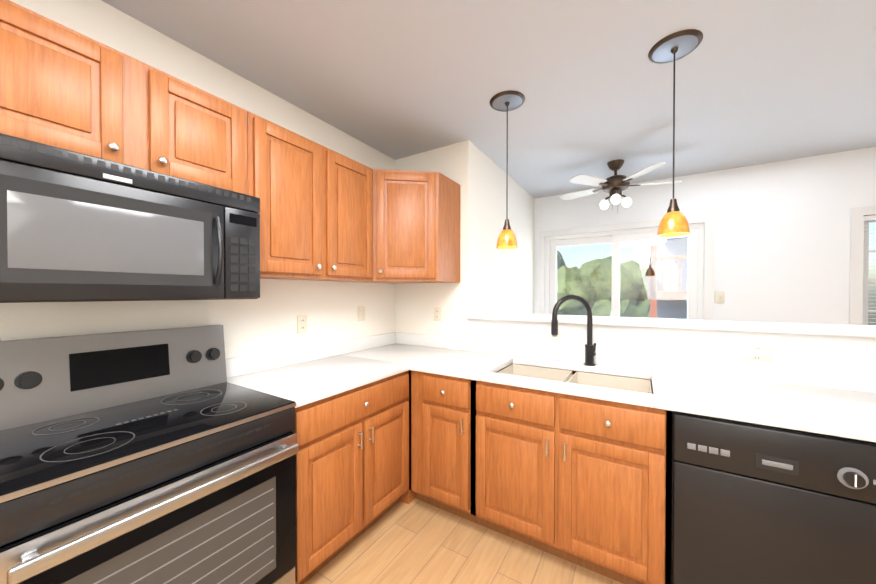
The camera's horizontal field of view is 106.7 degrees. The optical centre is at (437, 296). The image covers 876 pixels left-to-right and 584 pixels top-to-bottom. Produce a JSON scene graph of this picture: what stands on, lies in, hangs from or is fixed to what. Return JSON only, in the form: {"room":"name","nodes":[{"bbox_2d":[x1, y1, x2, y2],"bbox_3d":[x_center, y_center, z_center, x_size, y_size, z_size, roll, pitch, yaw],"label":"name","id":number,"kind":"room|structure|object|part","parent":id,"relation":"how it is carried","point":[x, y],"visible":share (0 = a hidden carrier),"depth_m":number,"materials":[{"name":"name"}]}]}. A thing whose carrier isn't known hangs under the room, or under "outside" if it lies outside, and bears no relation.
{"room":"kitchen","nodes":[
{"label":"kitchen","id":0,"kind":"room"},
{"bbox_2d":[0,0,394,358],"bbox_3d":[-1.494,0.074,1.245,0.120,2.550,4.020,0,1,32],"label":"wall","id":1,"kind":"structure","parent":0,"point":[266,321],"depth_m":1.74,"materials":[{"name":"white paint"}]},
{"bbox_2d":[0,0,247,194],"bbox_3d":[-1.207,-0.654,1.250,0.352,0.418,0.795,0,1,32],"label":"upper cabinet","id":2,"kind":"object","parent":1,"relation":"attached to","point":[63,87],"visible":0.85,"depth_m":1.11,"materials":[{"name":"brown wood"}]},
{"bbox_2d":[0,133,259,302],"bbox_3d":[-1.162,-0.212,1.226,0.458,0.457,0.791,0,1,32],"label":"microwave","id":3,"kind":"object","parent":2,"relation":"attached to","point":[77,227],"visible":1,"depth_m":1.06,"materials":[{"name":"black"}]},
{"bbox_2d":[297,315,306,333],"bbox_3d":[-0.879,0.181,2.112,0.010,0.115,0.072,0,1,32],"label":"outlet","id":4,"kind":"object","parent":1,"relation":"attached to","point":[301,323],"visible":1,"depth_m":2.11,"materials":[{"name":"beige plastic"}]},
{"bbox_2d":[247,111,372,281],"bbox_3d":[-0.775,-0.487,1.947,0.352,0.766,0.836,0,1,32],"label":"upper cabinet","id":5,"kind":"object","parent":1,"relation":"attached to","point":[316,212],"visible":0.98,"depth_m":1.78,"materials":[{"name":"brown wood"}]},
{"bbox_2d":[358,306,364,320],"bbox_3d":[-0.599,0.136,2.562,0.011,0.115,0.072,0,1,32],"label":"light switch","id":6,"kind":"object","parent":1,"relation":"attached to","point":[361,313],"visible":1,"depth_m":2.56,"materials":[{"name":"beige plastic"}]},
{"bbox_2d":[304,498,622,583],"bbox_3d":[1.030,1.403,0.850,4.840,0.100,5.990,0,1,32],"label":"floor","id":7,"kind":"structure","parent":0,"point":[415,541],"depth_m":1.67,"materials":[{"name":"brown wood"}]},
{"bbox_2d":[0,325,298,583],"bbox_3d":[-1.025,0.750,1.171,0.698,1.200,0.758,0,1,32],"label":"range","id":8,"kind":"object","parent":7,"relation":"on","point":[161,456],"visible":1,"depth_m":1.08,"materials":[{"name":"black"}]},
{"bbox_2d":[291,370,408,583],"bbox_3d":[-0.644,0.905,1.880,0.655,0.875,0.835,0,1,32],"label":"base cabinet","id":9,"kind":"object","parent":7,"relation":"on","point":[352,469],"visible":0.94,"depth_m":1.63,"materials":[{"name":"brown wood"}]},
{"bbox_2d":[225,340,412,407],"bbox_3d":[-0.651,0.398,1.862,0.660,0.138,0.807,0,1,32],"label":"countertop","id":10,"kind":"structure","parent":9,"relation":"on","point":[302,376],"depth_m":1.88,"materials":[{"name":"stone"}]},
{"bbox_2d":[400,490,415,503],"bbox_3d":[-0.285,0.899,2.509,0.603,0.875,0.605,0,1,32],"label":"base cabinet","id":11,"kind":"object","parent":7,"relation":"on","point":[408,497],"visible":0.07,"depth_m":2.12,"materials":[{"name":"brown wood"}]},
{"bbox_2d":[409,370,478,523],"bbox_3d":[0.154,0.902,2.205,0.453,0.875,0.655,0,1,32],"label":"base cabinet","id":12,"kind":"object","parent":7,"relation":"on","point":[441,441],"visible":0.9,"depth_m":1.94,"materials":[{"name":"brown wood"}]},
{"bbox_2d":[473,363,670,583],"bbox_3d":[0.736,0.906,1.844,0.912,0.875,0.655,0,1,32],"label":"base cabinet","id":13,"kind":"object","parent":7,"relation":"on","point":[584,482],"visible":1,"depth_m":1.55,"materials":[{"name":"brown wood"}]},
{"bbox_2d":[348,332,875,441],"bbox_3d":[0.672,0.398,1.891,2.877,0.138,0.637,0,1,32],"label":"countertop","id":14,"kind":"structure","parent":13,"relation":"on","point":[851,414],"depth_m":1.50,"materials":[{"name":"stone"}]},
{"bbox_2d":[551,295,595,365],"bbox_3d":[0.843,0.208,2.000,0.278,0.438,0.115,0,1,-3],"label":"faucet","id":15,"kind":"object","parent":14,"relation":"on","point":[590,349],"visible":1,"depth_m":2.01,"materials":[{"name":"matte black metal"}]},
{"bbox_2d":[497,364,651,393],"bbox_3d":[0.737,0.548,1.848,0.792,0.160,0.432,0,1,32],"label":"sink","id":16,"kind":"object","parent":14,"relation":"in","point":[622,383],"visible":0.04,"depth_m":1.98,"materials":[{"name":"beige ceramic"}]},
{"bbox_2d":[670,411,875,583],"bbox_3d":[1.374,0.913,1.423,0.606,0.868,0.626,0,1,32],"label":"dishwasher","id":17,"kind":"object","parent":7,"relation":"on","point":[752,503],"visible":0.96,"depth_m":1.19,"materials":[{"name":"black metal"}]},
{"bbox_2d":[395,140,534,337],"bbox_3d":[0.396,0.051,3.597,0.850,2.550,1.970,0,1,32],"label":"wall block","id":18,"kind":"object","parent":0,"point":[493,279],"visible":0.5,"depth_m":2.79,"materials":[{"name":"white paint"}]},
{"bbox_2d":[349,169,459,283],"bbox_3d":[-0.264,-0.492,2.467,0.671,0.766,0.633,0,1,32],"label":"upper cabinet","id":19,"kind":"object","parent":18,"relation":"attached to","point":[447,230],"depth_m":2.25,"materials":[{"name":"brown wood"}]},
{"bbox_3d":[-0.218,-0.490,2.237,0.408,0.726,0.049,0,1,-6],"label":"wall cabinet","id":20,"kind":"part","parent":19,"relation":"part of","materials":[{"name":"brown wood"}]},
{"bbox_2d":[434,307,441,320],"bbox_3d":[-0.004,0.145,2.679,0.072,0.115,0.010,0,1,32],"label":"outlet","id":21,"kind":"object","parent":18,"relation":"attached to","point":[437,313],"visible":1,"depth_m":2.67,"materials":[{"name":"beige plastic"}]},
{"bbox_2d":[101,0,875,198],"bbox_3d":[1.030,-1.247,0.824,4.840,0.100,5.990,0,1,32],"label":"ceiling","id":22,"kind":"structure","parent":0,"point":[757,82],"depth_m":1.76,"materials":[{"name":"grey paint"}]},
{"bbox_2d":[490,90,524,248],"bbox_3d":[0.428,-0.756,2.021,0.215,0.905,0.215,0,1,32],"label":"pendant light","id":23,"kind":"object","parent":22,"relation":"hanging from","point":[507,101],"visible":1,"depth_m":2.00,"materials":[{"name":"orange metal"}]},
{"bbox_2d":[560,159,681,209],"bbox_3d":[1.632,-0.983,2.997,1.007,0.470,0.968,0,1,32],"label":"fan","id":24,"kind":"object","parent":22,"relation":"hanging from","point":[615,186],"visible":1,"depth_m":2.90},
{"bbox_2d":[648,29,702,236],"bbox_3d":[1.142,-0.752,1.577,0.215,0.905,0.215,0,1,32],"label":"pendant light","id":25,"kind":"object","parent":22,"relation":"hanging from","point":[675,46],"visible":1,"depth_m":1.56,"materials":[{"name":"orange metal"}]},
{"bbox_2d":[468,319,875,392],"bbox_3d":[1.161,0.759,2.040,2.100,1.165,0.120,0,1,32],"label":"wall","id":26,"kind":"structure","parent":0,"point":[838,362],"depth_m":1.79,"materials":[{"name":"white paint"}]},
{"bbox_2d":[466,312,875,337],"bbox_3d":[1.176,0.155,2.025,2.135,0.042,0.200,0,1,32],"label":"half wall cap","id":27,"kind":"object","parent":26,"relation":"on","point":[814,329],"visible":0.96,"depth_m":1.77,"materials":[{"name":"white"}]},
{"bbox_2d":[742,345,772,361],"bbox_3d":[1.632,0.290,1.665,0.115,0.080,0.010,0,1,32],"label":"outlet","id":28,"kind":"object","parent":26,"relation":"attached to","point":[757,353],"visible":1,"depth_m":1.66,"materials":[{"name":"beige plastic"}]},
{"bbox_2d":[534,147,875,323],"bbox_3d":[2.889,0.055,3.137,3.870,2.550,0.120,0,1,32],"label":"wall","id":29,"kind":"structure","parent":0,"point":[781,241],"depth_m":2.97,"materials":[{"name":"white paint"}]},
{"bbox_2d":[539,214,713,319],"bbox_3d":[2.000,0.260,3.671,1.680,2.130,0.115,0,1,32],"label":"door","id":30,"kind":"structure","parent":29,"relation":"in","point":[700,253],"depth_m":3.58,"materials":[{"name":"white plastic"}]},
{"bbox_2d":[715,291,724,302],"bbox_3d":[2.731,0.010,3.157,0.072,0.115,0.011,0,1,32],"label":"light switch","id":31,"kind":"object","parent":29,"relation":"attached to","point":[719,296],"visible":1,"depth_m":3.15,"materials":[{"name":"beige plastic"}]},
{"bbox_2d":[849,206,875,324],"bbox_3d":[3.893,-0.108,2.468,1.080,1.250,0.135,0,1,32],"label":"dining room window","id":32,"kind":"structure","parent":29,"relation":"in","point":[859,275],"depth_m":2.69,"materials":[{"name":"white plastic"}]},
{"label":"outside","id":33,"kind":"structure","parent":0,"visible":0},
{"bbox_3d":[18.189,4.181,28.127,55.000,0.200,57.650,0,1,32],"label":"ground","id":34,"kind":"structure","parent":33,"visible":0},
{"bbox_2d":[557,250,566,268],"bbox_3d":[4.628,0.546,18.860,6.628,7.255,6.638,0,1,32],"label":"tree","id":35,"kind":"object","parent":34,"relation":"on","point":[560,261],"depth_m":17.02,"materials":[{"name":"green plant"}]},
{"bbox_2d":[557,265,596,315],"bbox_3d":[3.888,1.468,14.138,5.364,5.505,4.752,0,1,32],"label":"tree","id":36,"kind":"object","parent":34,"relation":"on","point":[573,305],"depth_m":12.66,"materials":[{"name":"green plant"}]},
{"bbox_2d":[570,260,649,301],"bbox_3d":[10.500,0.903,21.058,6.527,6.497,6.734,0,1,32],"label":"tree","id":37,"kind":"object","parent":34,"relation":"on","point":[641,280],"depth_m":17.33,"materials":[{"name":"green plant"}]},
{"bbox_2d":[580,256,649,317],"bbox_3d":[11.579,0.926,19.009,7.318,6.493,6.868,0,1,32],"label":"tree","id":38,"kind":"object","parent":34,"relation":"on","point":[596,282],"depth_m":17.20,"materials":[{"name":"green plant"}]},
{"bbox_2d":[648,237,687,318],"bbox_3d":[9.358,-1.169,10.632,4.200,10.850,6.600,0,1,32],"label":"building","id":39,"kind":"structure","parent":34,"relation":"on","point":[673,295],"depth_m":10.65,"materials":[{"name":"white"}]}
]}

